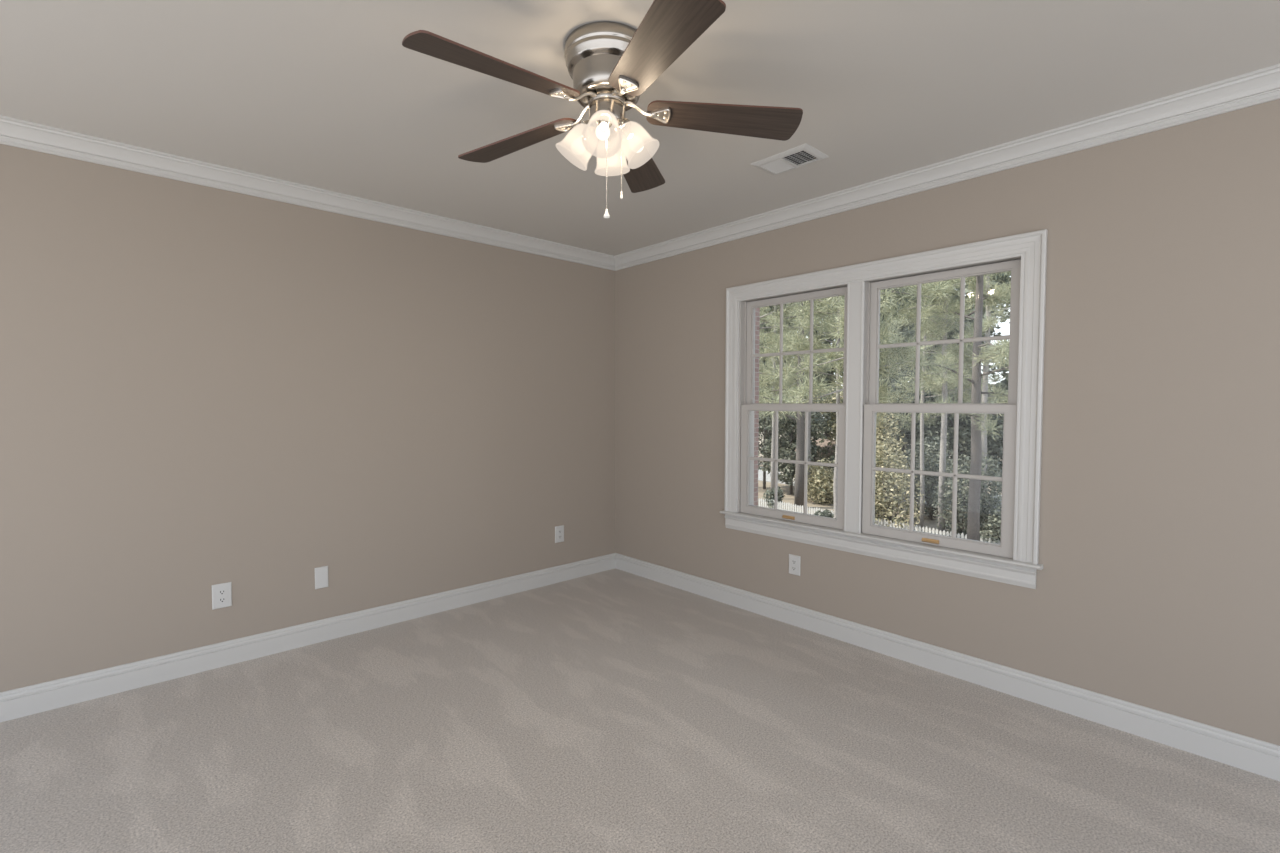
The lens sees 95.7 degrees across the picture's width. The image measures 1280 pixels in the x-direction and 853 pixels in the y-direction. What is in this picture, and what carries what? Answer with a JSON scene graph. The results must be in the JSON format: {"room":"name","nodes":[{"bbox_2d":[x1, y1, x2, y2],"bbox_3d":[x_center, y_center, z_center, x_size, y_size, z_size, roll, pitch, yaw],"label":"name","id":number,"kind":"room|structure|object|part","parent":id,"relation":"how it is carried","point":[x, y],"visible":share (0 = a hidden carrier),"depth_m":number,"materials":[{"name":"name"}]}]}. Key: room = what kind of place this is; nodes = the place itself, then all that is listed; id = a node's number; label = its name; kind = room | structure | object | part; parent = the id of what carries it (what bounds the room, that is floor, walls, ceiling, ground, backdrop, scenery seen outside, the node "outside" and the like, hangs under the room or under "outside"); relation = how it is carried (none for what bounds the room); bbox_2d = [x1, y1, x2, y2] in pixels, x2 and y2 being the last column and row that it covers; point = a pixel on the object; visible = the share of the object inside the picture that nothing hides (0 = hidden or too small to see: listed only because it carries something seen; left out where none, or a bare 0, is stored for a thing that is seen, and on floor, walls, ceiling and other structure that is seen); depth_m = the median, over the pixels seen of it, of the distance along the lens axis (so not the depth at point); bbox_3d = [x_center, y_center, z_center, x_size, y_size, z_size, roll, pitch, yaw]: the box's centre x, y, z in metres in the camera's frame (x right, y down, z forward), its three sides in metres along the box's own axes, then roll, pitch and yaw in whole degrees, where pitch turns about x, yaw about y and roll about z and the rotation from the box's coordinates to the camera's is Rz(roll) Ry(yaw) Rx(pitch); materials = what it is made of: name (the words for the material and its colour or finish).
{"room":"empty bedroom","nodes":[
{"label":"empty bedroom","id":0,"kind":"room"},
{"bbox_2d":[0,144,614,691],"bbox_3d":[-1.972,-0.036,3.049,4.700,2.440,0.160,-2,3,-43],"label":"wall","id":1,"kind":"structure","parent":0,"point":[202,387],"depth_m":2.96,"materials":[{"name":"beige paint"}]},
{"bbox_2d":[212,582,231,609],"bbox_3d":[-2.073,0.840,2.874,0.080,0.121,0.008,-2,3,-43],"label":"wall outlet","id":2,"kind":"object","parent":1,"relation":"attached to","point":[221,593],"visible":1,"depth_m":2.87,"materials":[{"name":"grey plastic"}]},
{"bbox_2d":[218,597,225,602],"bbox_3d":[-2.071,0.859,2.873,0.034,0.025,0.002,-2,3,-43],"label":"receptacle","id":3,"kind":"object","parent":2,"relation":"attached to","point":[220,599],"depth_m":2.87,"materials":[{"name":"grey plastic"}]},
{"bbox_2d":[218,589,225,594],"bbox_3d":[-2.071,0.820,2.872,0.034,0.025,0.002,-2,3,-43],"label":"receptacle","id":4,"kind":"object","parent":2,"relation":"attached to","point":[220,591],"depth_m":2.87,"materials":[{"name":"grey plastic"}]},
{"bbox_2d":[0,553,614,721],"bbox_3d":[-1.914,1.127,3.028,4.700,0.118,0.016,-2,3,-43],"label":"baseboard","id":5,"kind":"structure","parent":1,"relation":"attached to","point":[37,698],"depth_m":2.98,"materials":[{"name":"grey paint"}]},
{"bbox_2d":[0,115,614,270],"bbox_3d":[-1.892,-1.206,2.920,4.700,0.091,0.070,-2,3,-43],"label":"trim","id":6,"kind":"structure","parent":1,"relation":"attached to","point":[14,132],"depth_m":2.90,"materials":[{"name":"grey paint"}]},
{"bbox_2d":[315,566,328,588],"bbox_3d":[-1.746,0.829,3.179,0.066,0.117,0.007,-2,3,-43],"label":"blank wall plate","id":7,"kind":"object","parent":1,"relation":"attached to","point":[321,573],"visible":1,"depth_m":3.18,"materials":[{"name":"grey plastic"}]},
{"bbox_2d":[555,525,563,542],"bbox_3d":[-0.589,0.789,4.250,0.077,0.120,0.008,-2,3,-43],"label":"wall outlet","id":8,"kind":"object","parent":1,"relation":"attached to","point":[559,530],"visible":1,"depth_m":4.24,"materials":[{"name":"grey plastic"}]},
{"bbox_2d":[0,568,1279,852],"bbox_3d":[-0.182,1.315,1.283,4.860,0.120,5.260,-2,3,-43],"label":"floor","id":9,"kind":"structure","parent":0,"point":[614,710],"depth_m":2.17,"materials":[{"name":"beige carpet"}]},
{"bbox_2d":[0,0,1279,255],"bbox_3d":[-0.178,-1.258,1.185,4.860,0.150,5.260,-2,3,-43],"label":"ceiling","id":10,"kind":"structure","parent":0,"point":[323,94],"depth_m":2.06,"materials":[{"name":"grey paint"}]},
{"bbox_2d":[402,0,802,218],"bbox_3d":[-0.138,-0.931,1.843,1.183,0.555,1.221,-2,3,-43],"label":"ceiling fan","id":11,"kind":"object","parent":10,"relation":"hanging from","point":[610,65],"visible":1,"depth_m":1.79,"materials":[{"name":"brown wood"}]},
{"bbox_3d":[-0.393,-0.995,1.616,0.504,0.006,0.150,-5,17,-40],"label":"blade","id":12,"kind":"part","parent":11,"relation":"part of","materials":[{"name":"brown wood"}]},
{"bbox_3d":[-0.429,-1.012,2.060,0.504,0.006,0.150,-2,13,31],"label":"blade","id":13,"kind":"part","parent":11,"relation":"part of","materials":[{"name":"brown wood"}]},
{"bbox_3d":[-0.192,-0.915,1.874,0.122,0.110,0.122,36,5,3],"label":"lamp shade","id":14,"kind":"part","parent":11,"relation":"part of","materials":[{"name":"white glass"}]},
{"bbox_3d":[-0.113,-0.911,1.780,0.122,0.110,0.122,0,-34,5],"label":"lamp shade","id":15,"kind":"part","parent":11,"relation":"part of","materials":[{"name":"white glass"}]},
{"bbox_2d":[600,120,607,129],"bbox_3d":[-0.111,-0.941,1.800,0.024,0.030,0.024,0,-34,5],"label":"bulb","id":16,"kind":"object","parent":11,"relation":"attached to","point":[603,124],"depth_m":1.80,"materials":[{"name":"white glass"}]},
{"bbox_3d":[-0.104,-0.820,1.809,0.004,0.297,0.003,-2,3,-43],"label":"pull chain","id":17,"kind":"part","parent":11,"relation":"part of","materials":[{"name":"grey metal"}]},
{"bbox_3d":[-0.104,-0.667,1.815,0.020,0.030,0.020,-2,3,-43],"label":"chain pull","id":18,"kind":"part","parent":11,"relation":"part of","materials":[{"name":"white plastic"}]},
{"bbox_3d":[-0.098,-0.918,1.953,0.122,0.110,0.122,0,38,5],"label":"lamp shade","id":19,"kind":"part","parent":11,"relation":"part of","materials":[{"name":"white glass"}]},
{"bbox_3d":[-0.061,-0.874,1.920,0.004,0.197,0.003,-2,3,-43],"label":"pull chain","id":20,"kind":"part","parent":11,"relation":"part of","materials":[{"name":"grey metal"}]},
{"bbox_3d":[-0.018,-0.914,1.859,0.122,0.110,0.122,-36,-1,5],"label":"lamp shade","id":21,"kind":"part","parent":11,"relation":"part of","materials":[{"name":"white glass"}]},
{"bbox_3d":[-0.018,-1.018,2.232,0.150,0.006,0.504,-12,-3,13],"label":"blade","id":22,"kind":"part","parent":11,"relation":"part of","materials":[{"name":"brown wood"}]},
{"bbox_3d":[0.041,-0.991,1.513,0.150,0.006,0.504,13,0,-23],"label":"blade","id":23,"kind":"part","parent":11,"relation":"part of","materials":[{"name":"brown wood"}]},
{"bbox_3d":[0.273,-1.005,1.894,0.504,0.006,0.150,3,-10,-5],"label":"blade","id":24,"kind":"part","parent":11,"relation":"part of","materials":[{"name":"brown wood"}]},
{"bbox_2d":[751,143,828,175],"bbox_3d":[0.695,-1.231,2.698,0.195,0.018,0.295,-2,3,-43],"label":"ceiling vent","id":25,"kind":"object","parent":10,"relation":"in","point":[804,154],"visible":1,"depth_m":2.68,"materials":[{"name":"white metal"}]},
{"bbox_2d":[615,99,1279,745],"bbox_3d":[1.543,-0.023,2.831,0.160,2.440,5.260,-2,3,-43],"label":"wall","id":26,"kind":"structure","parent":0,"point":[1158,582],"depth_m":2.35,"materials":[{"name":"beige paint"}]},
{"bbox_2d":[738,285,846,529],"bbox_3d":[0.936,-0.111,3.474,0.153,1.400,0.782,-2,3,-43],"label":"window","id":27,"kind":"structure","parent":26,"relation":"in","point":[747,405],"depth_m":3.52,"materials":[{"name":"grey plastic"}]},
{"bbox_3d":[0.883,0.541,3.451,0.011,0.019,0.080,-2,3,-43],"label":"sash pull","id":28,"kind":"part","parent":27,"relation":"part of","materials":[{"name":"gold metal"}]},
{"bbox_3d":[0.899,0.214,3.453,0.032,0.691,0.714,-2,3,-43],"label":"sash","id":29,"kind":"part","parent":27,"relation":"part of","materials":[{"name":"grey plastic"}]},
{"bbox_2d":[749,411,837,513],"bbox_3d":[0.898,0.209,3.451,0.008,0.599,0.608,-2,3,-43],"label":"grille","id":30,"kind":"object","parent":27,"relation":"attached to","point":[764,509],"depth_m":3.50,"materials":[{"name":"grey plastic"}]},
{"bbox_3d":[0.930,-0.438,3.456,0.030,0.687,0.702,-2,3,-43],"label":"sash","id":31,"kind":"part","parent":27,"relation":"part of","materials":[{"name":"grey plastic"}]},
{"bbox_2d":[753,299,843,402],"bbox_3d":[0.929,-0.439,3.455,0.008,0.603,0.616,-2,3,-43],"label":"grille","id":32,"kind":"object","parent":27,"relation":"attached to","point":[785,301],"depth_m":3.50,"materials":[{"name":"grey plastic"}]},
{"bbox_2d":[789,554,800,575],"bbox_3d":[0.911,0.817,3.421,0.008,0.116,0.076,-2,3,-43],"label":"wall outlet","id":33,"kind":"object","parent":26,"relation":"attached to","point":[794,560],"visible":1,"depth_m":3.42,"materials":[{"name":"grey plastic"}]},
{"bbox_2d":[844,281,864,533],"bbox_3d":[1.190,-0.101,3.157,0.112,1.349,0.095,-2,3,-43],"label":"trim","id":34,"kind":"structure","parent":26,"relation":"attached to","point":[854,341],"depth_m":3.12,"materials":[{"name":"grey paint"}]},
{"bbox_2d":[725,514,1036,588],"bbox_3d":[1.142,0.639,3.155,0.022,0.095,1.715,-2,3,-43],"label":"trim","id":35,"kind":"structure","parent":26,"relation":"attached to","point":[978,568],"depth_m":2.96,"materials":[{"name":"grey paint"}]},
{"bbox_2d":[720,510,1042,569],"bbox_3d":[1.159,0.582,3.168,0.116,0.018,1.762,-2,3,-43],"label":"trim","id":36,"kind":"structure","parent":26,"relation":"attached to","point":[976,555],"depth_m":2.94,"materials":[{"name":"grey paint"}]},
{"bbox_2d":[724,229,1047,564],"bbox_3d":[1.143,-0.144,3.123,0.024,1.437,1.723,-2,3,-43],"label":"trim","id":37,"kind":"structure","parent":26,"relation":"attached to","point":[1031,247],"depth_m":2.57,"materials":[{"name":"grey paint"}]},
{"bbox_2d":[861,257,1020,557],"bbox_3d":[1.485,-0.088,2.882,0.153,1.400,0.775,-2,3,-43],"label":"window","id":38,"kind":"structure","parent":26,"relation":"in","point":[871,405],"depth_m":2.83,"materials":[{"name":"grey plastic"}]},
{"bbox_3d":[1.432,0.565,2.859,0.011,0.019,0.080,-2,3,-43],"label":"sash pull","id":39,"kind":"part","parent":38,"relation":"part of","materials":[{"name":"gold metal"}]},
{"bbox_2d":[873,413,1001,537],"bbox_3d":[1.447,0.233,2.860,0.008,0.599,0.601,-2,3,-43],"label":"grille","id":40,"kind":"object","parent":38,"relation":"attached to","point":[912,471],"depth_m":2.91,"materials":[{"name":"grey plastic"}]},
{"bbox_3d":[1.448,0.237,2.861,0.032,0.691,0.707,-2,3,-43],"label":"sash","id":41,"kind":"part","parent":38,"relation":"part of","materials":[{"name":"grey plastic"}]},
{"bbox_2d":[878,277,1009,402],"bbox_3d":[1.478,-0.416,2.863,0.008,0.603,0.609,-2,3,-43],"label":"grille","id":42,"kind":"object","parent":38,"relation":"attached to","point":[918,282],"depth_m":2.89,"materials":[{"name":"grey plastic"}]},
{"bbox_3d":[1.479,-0.415,2.864,0.030,0.687,0.695,-2,3,-43],"label":"sash","id":43,"kind":"part","parent":38,"relation":"part of","materials":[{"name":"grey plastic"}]},
{"bbox_2d":[614,64,1279,270],"bbox_3d":[1.515,-1.191,2.649,0.070,0.091,5.100,-2,3,-43],"label":"trim","id":44,"kind":"structure","parent":26,"relation":"attached to","point":[1260,86],"depth_m":2.54,"materials":[{"name":"grey paint"}]},
{"bbox_2d":[615,553,1279,780],"bbox_3d":[1.532,1.141,2.757,0.016,0.118,5.100,-2,3,-43],"label":"baseboard","id":45,"kind":"structure","parent":26,"relation":"attached to","point":[1253,755],"depth_m":2.60,"materials":[{"name":"grey paint"}]},
{"label":"outside","id":46,"kind":"structure","parent":0,"visible":0},
{"bbox_2d":[758,432,1001,537],"bbox_3d":[41.351,2.372,70.520,149.600,0.200,180.000,-2,3,-43],"label":"ground","id":47,"kind":"structure","parent":46,"point":[788,498],"depth_m":29.05,"materials":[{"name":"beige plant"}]},
{"bbox_2d":[754,308,759,505],"bbox_3d":[-0.482,1.247,6.727,2.100,6.800,2.950,-2,3,-43],"label":"wall","id":48,"kind":"structure","parent":47,"relation":"on","point":[757,310],"depth_m":6.27,"materials":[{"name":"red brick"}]},
{"bbox_2d":[763,487,784,508],"bbox_3d":[6.240,3.392,26.991,0.977,1.143,0.964,0,2,-4],"label":"shrub","id":49,"kind":"object","parent":47,"relation":"on","point":[768,493],"visible":0.66,"depth_m":26.87,"materials":[{"name":"green plant"}]},
{"bbox_2d":[759,306,792,432],"bbox_3d":[8.283,-4.331,45.819,8.732,15.198,8.159,-2,3,-43],"label":"broadleaf tree","id":50,"kind":"object","parent":47,"relation":"on","point":[770,307],"visible":0.02,"depth_m":43.66,"materials":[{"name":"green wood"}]},
{"bbox_2d":[758,398,796,488],"bbox_3d":[7.255,1.012,33.494,4.400,5.454,4.602,-2,3,-43],"label":"broadleaf tree","id":51,"kind":"object","parent":47,"relation":"on","point":[768,427],"visible":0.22,"depth_m":32.98,"materials":[{"name":"green plant"}]},
{"bbox_2d":[760,315,813,457],"bbox_3d":[10.899,-5.425,50.226,7.755,17.054,8.899,2,3,35],"label":"broadleaf tree","id":52,"kind":"object","parent":47,"relation":"on","point":[793,315],"visible":0.02,"depth_m":49.70,"materials":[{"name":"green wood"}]},
{"bbox_2d":[759,302,816,490],"bbox_3d":[7.069,-3.405,29.937,5.059,14.555,5.817,2,3,34],"label":"pine tree","id":53,"kind":"object","parent":47,"relation":"on","point":[774,331],"visible":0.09,"depth_m":29.91,"materials":[{"name":"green plant"}]},
{"bbox_2d":[759,299,820,415],"bbox_3d":[3.341,-2.571,18.725,5.928,13.728,5.775,0,2,10],"label":"pine tree","id":54,"kind":"object","parent":47,"relation":"on","point":[789,307],"visible":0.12,"depth_m":19.37,"materials":[{"name":"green plant"}]},
{"bbox_2d":[762,411,830,494],"bbox_3d":[8.368,1.383,31.773,3.165,4.849,3.770,-2,3,-43],"label":"broadleaf tree","id":55,"kind":"object","parent":47,"relation":"on","point":[789,445],"visible":0.5,"depth_m":31.45,"materials":[{"name":"green plant"}]},
{"bbox_2d":[760,300,841,494],"bbox_3d":[8.835,-3.475,29.592,4.186,14.723,4.386,2,3,39],"label":"pine tree","id":56,"kind":"object","parent":47,"relation":"on","point":[826,370],"visible":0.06,"depth_m":29.74,"materials":[{"name":"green plant"}]},
{"bbox_2d":[759,301,843,506],"bbox_3d":[7.158,-3.252,28.029,6.035,14.394,5.414,-2,3,-43],"label":"pine tree","id":57,"kind":"object","parent":47,"relation":"on","point":[800,442],"visible":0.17,"depth_m":27.42,"materials":[{"name":"green plant"}]},
{"bbox_2d":[759,295,844,421],"bbox_3d":[12.189,-4.913,43.893,9.056,16.519,8.744,-2,3,-43],"label":"broadleaf tree","id":58,"kind":"object","parent":47,"relation":"on","point":[820,376],"visible":0.02,"depth_m":42.64,"materials":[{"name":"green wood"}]},
{"bbox_2d":[779,385,835,476],"bbox_3d":[10.091,0.616,33.968,4.225,6.217,4.716,-2,3,-43],"label":"broadleaf tree","id":59,"kind":"object","parent":47,"relation":"on","point":[814,437],"visible":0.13,"depth_m":33.55,"materials":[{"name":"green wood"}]},
{"bbox_2d":[779,310,843,437],"bbox_3d":[15.800,-5.767,47.479,8.754,17.961,9.159,-2,3,-43],"label":"broadleaf tree","id":60,"kind":"object","parent":47,"relation":"on","point":[829,339],"visible":0.07,"depth_m":46.04,"materials":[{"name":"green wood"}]},
{"bbox_2d":[794,458,834,503],"bbox_3d":[9.335,2.721,29.203,2.540,2.331,3.061,-1,2,-17],"label":"shrub","id":61,"kind":"object","parent":47,"relation":"on","point":[821,484],"visible":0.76,"depth_m":28.57,"materials":[{"name":"green plant"}]},
{"bbox_2d":[814,509,833,517],"bbox_3d":[7.308,3.692,23.154,0.739,0.821,0.824,0,2,0],"label":"shrub","id":62,"kind":"object","parent":47,"relation":"on","point":[824,513],"visible":0.32,"depth_m":22.97,"materials":[{"name":"green plant"}]},
{"bbox_2d":[759,296,932,517],"bbox_3d":[5.445,-1.268,15.751,4.485,11.359,4.121,-1,2,-25],"label":"pine tree","id":63,"kind":"object","parent":47,"relation":"on","point":[818,311],"visible":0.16,"depth_m":15.54,"materials":[{"name":"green plant"}]},
{"bbox_2d":[812,389,894,453],"bbox_3d":[11.696,0.809,33.032,4.677,5.908,4.167,-1,3,-31],"label":"broadleaf tree","id":64,"kind":"object","parent":47,"relation":"on","point":[833,436],"visible":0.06,"depth_m":32.27,"materials":[{"name":"green plant"}]},
{"bbox_2d":[761,280,953,427],"bbox_3d":[4.997,-0.786,13.533,4.542,10.560,4.637,0,2,-2],"label":"pine tree","id":65,"kind":"object","parent":47,"relation":"on","point":[904,350],"visible":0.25,"depth_m":13.53,"materials":[{"name":"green plant"}]},
{"bbox_2d":[807,287,932,439],"bbox_3d":[16.356,-4.921,41.051,8.670,16.761,8.243,-2,3,-43],"label":"broadleaf tree","id":66,"kind":"object","parent":47,"relation":"on","point":[904,329],"visible":0.04,"depth_m":39.30,"materials":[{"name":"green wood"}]},
{"bbox_2d":[829,378,910,470],"bbox_3d":[12.414,0.573,31.012,4.115,6.534,4.475,-2,3,-43],"label":"broadleaf tree","id":67,"kind":"object","parent":47,"relation":"on","point":[832,456],"visible":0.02,"depth_m":30.46,"materials":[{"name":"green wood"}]},
{"bbox_2d":[758,498,999,543],"bbox_3d":[8.884,3.773,22.887,0.055,0.546,20.045,-1,3,-36],"label":"picket fence","id":68,"kind":"object","parent":47,"relation":"on","point":[789,507],"visible":0.16,"depth_m":22.32,"materials":[{"name":"grey paint"}]},
{"bbox_2d":[875,398,907,522],"bbox_3d":[9.786,1.289,23.991,2.503,5.552,2.511,-2,3,-43],"label":"shrub","id":69,"kind":"object","parent":47,"relation":"on","point":[882,433],"visible":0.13,"depth_m":23.54,"materials":[{"name":"green plant"}]},
{"bbox_2d":[833,284,953,442],"bbox_3d":[20.267,-4.404,45.627,9.318,15.390,9.006,-2,3,-43],"label":"broadleaf tree","id":70,"kind":"object","parent":47,"relation":"on","point":[951,284],"visible":0.02,"depth_m":43.48,"materials":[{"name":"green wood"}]},
{"bbox_2d":[875,433,924,527],"bbox_3d":[9.650,2.203,22.554,2.606,3.864,2.994,-2,3,-43],"label":"shrub","id":71,"kind":"object","parent":47,"relation":"on","point":[884,491],"visible":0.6,"depth_m":22.20,"materials":[{"name":"green plant"}]},
{"bbox_2d":[877,364,948,492],"bbox_3d":[13.558,0.269,29.929,4.496,7.227,4.188,-2,3,-43],"label":"broadleaf tree","id":72,"kind":"object","parent":47,"relation":"on","point":[903,432],"visible":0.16,"depth_m":28.98,"materials":[{"name":"green plant"}]},
{"bbox_2d":[883,374,970,498],"bbox_3d":[14.780,0.560,29.656,4.215,6.670,4.030,-2,3,-43],"label":"broadleaf tree","id":73,"kind":"object","parent":47,"relation":"on","point":[934,428],"visible":0.09,"depth_m":28.88,"materials":[{"name":"green plant"}]},
{"bbox_2d":[896,436,962,519],"bbox_3d":[12.493,2.231,24.698,2.982,3.655,2.973,-2,3,-43],"label":"shrub","id":74,"kind":"object","parent":47,"relation":"on","point":[930,480],"visible":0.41,"depth_m":24.66,"materials":[{"name":"green plant"}]},
{"bbox_2d":[880,279,996,534],"bbox_3d":[10.406,-2.491,20.618,5.193,13.447,4.750,-2,3,-43],"label":"pine tree","id":75,"kind":"object","parent":47,"relation":"on","point":[947,358],"visible":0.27,"depth_m":20.51,"materials":[{"name":"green plant"}]},
{"bbox_2d":[878,277,998,470],"bbox_3d":[19.601,-4.189,40.172,8.948,15.374,8.948,-2,3,-43],"label":"broadleaf tree","id":76,"kind":"object","parent":47,"relation":"on","point":[957,292],"visible":0.05,"depth_m":38.94,"materials":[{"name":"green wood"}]},
{"bbox_2d":[896,280,1003,531],"bbox_3d":[10.915,-1.998,21.416,4.178,12.401,4.136,-1,3,-30],"label":"pine tree","id":77,"kind":"object","parent":47,"relation":"on","point":[925,329],"visible":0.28,"depth_m":21.00,"materials":[{"name":"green plant"}]},
{"bbox_2d":[915,374,995,485],"bbox_3d":[15.233,0.597,28.026,3.979,6.722,3.900,-2,3,-43],"label":"broadleaf tree","id":78,"kind":"object","parent":47,"relation":"on","point":[950,416],"visible":0.21,"depth_m":27.81,"materials":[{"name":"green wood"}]},
{"bbox_2d":[901,274,1010,510],"bbox_3d":[15.219,-3.039,25.668,5.658,14.171,6.999,-2,3,-43],"label":"pine tree","id":79,"kind":"object","parent":47,"relation":"on","point":[987,324],"visible":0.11,"depth_m":25.80,"materials":[{"name":"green plant"}]},
{"bbox_2d":[903,271,1010,540],"bbox_3d":[10.646,-2.428,18.688,4.932,13.463,5.399,1,2,14],"label":"pine tree","id":80,"kind":"object","parent":47,"relation":"on","point":[1001,353],"visible":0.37,"depth_m":18.51,"materials":[{"name":"green plant"}]},
{"bbox_2d":[932,452,1001,537],"bbox_3d":[11.572,2.542,20.393,2.321,3.347,2.094,1,3,29],"label":"shrub","id":81,"kind":"object","parent":47,"relation":"on","point":[962,506],"visible":0.49,"depth_m":20.13,"materials":[{"name":"green plant"}]},
{"bbox_2d":[934,277,1010,431],"bbox_3d":[26.012,-5.537,46.466,8.798,17.605,8.361,-2,3,-43],"label":"broadleaf tree","id":82,"kind":"object","parent":47,"relation":"on","point":[995,324],"visible":0.05,"depth_m":45.14,"materials":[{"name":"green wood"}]},
{"bbox_2d":[948,390,1007,475],"bbox_3d":[16.346,1.094,27.521,3.238,5.769,3.290,1,2,29],"label":"broadleaf tree","id":83,"kind":"object","parent":47,"relation":"on","point":[964,423],"visible":0.28,"depth_m":26.78,"materials":[{"name":"green plant"}]},
{"bbox_2d":[959,420,1002,499],"bbox_3d":[17.752,1.702,27.082,4.498,4.594,4.723,-2,3,-43],"label":"broadleaf tree","id":84,"kind":"object","parent":47,"relation":"on","point":[966,428],"visible":0.06,"depth_m":26.77,"materials":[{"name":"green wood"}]},
{"bbox_2d":[965,496,1001,543],"bbox_3d":[11.980,3.312,19.737,1.672,1.870,1.986,-1,2,-18],"label":"shrub","id":85,"kind":"object","parent":47,"relation":"on","point":[992,526],"visible":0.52,"depth_m":19.46,"materials":[{"name":"green plant"}]},
{"bbox_2d":[973,271,1010,390],"bbox_3d":[29.398,-4.913,43.530,9.145,16.591,8.582,-2,3,-43],"label":"broadleaf tree","id":86,"kind":"object","parent":47,"relation":"on","point":[996,280],"visible":0.03,"depth_m":42.57,"materials":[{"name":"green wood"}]},
{"bbox_2d":[988,346,1008,422],"bbox_3d":[28.914,-3.575,39.761,9.214,14.203,9.414,-2,3,-43],"label":"broadleaf tree","id":87,"kind":"object","parent":47,"relation":"on","point":[1002,366],"visible":0.02,"depth_m":41.68,"materials":[{"name":"green plant"}]},
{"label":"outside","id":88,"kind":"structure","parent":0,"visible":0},
{"bbox_2d":[758,467,1001,513],"bbox_3d":[12.149,3.517,36.351,24.494,0.040,149.591,-2,3,-43],"label":"street","id":89,"kind":"structure","parent":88,"point":[760,472],"depth_m":37.64,"materials":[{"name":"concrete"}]},
{"bbox_2d":[780,438,835,480],"bbox_3d":[11.617,2.156,37.108,3.900,2.700,4.600,-1,3,-33],"label":"outbuilding","id":90,"kind":"structure","parent":89,"relation":"on","point":[825,442],"depth_m":35.57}
]}

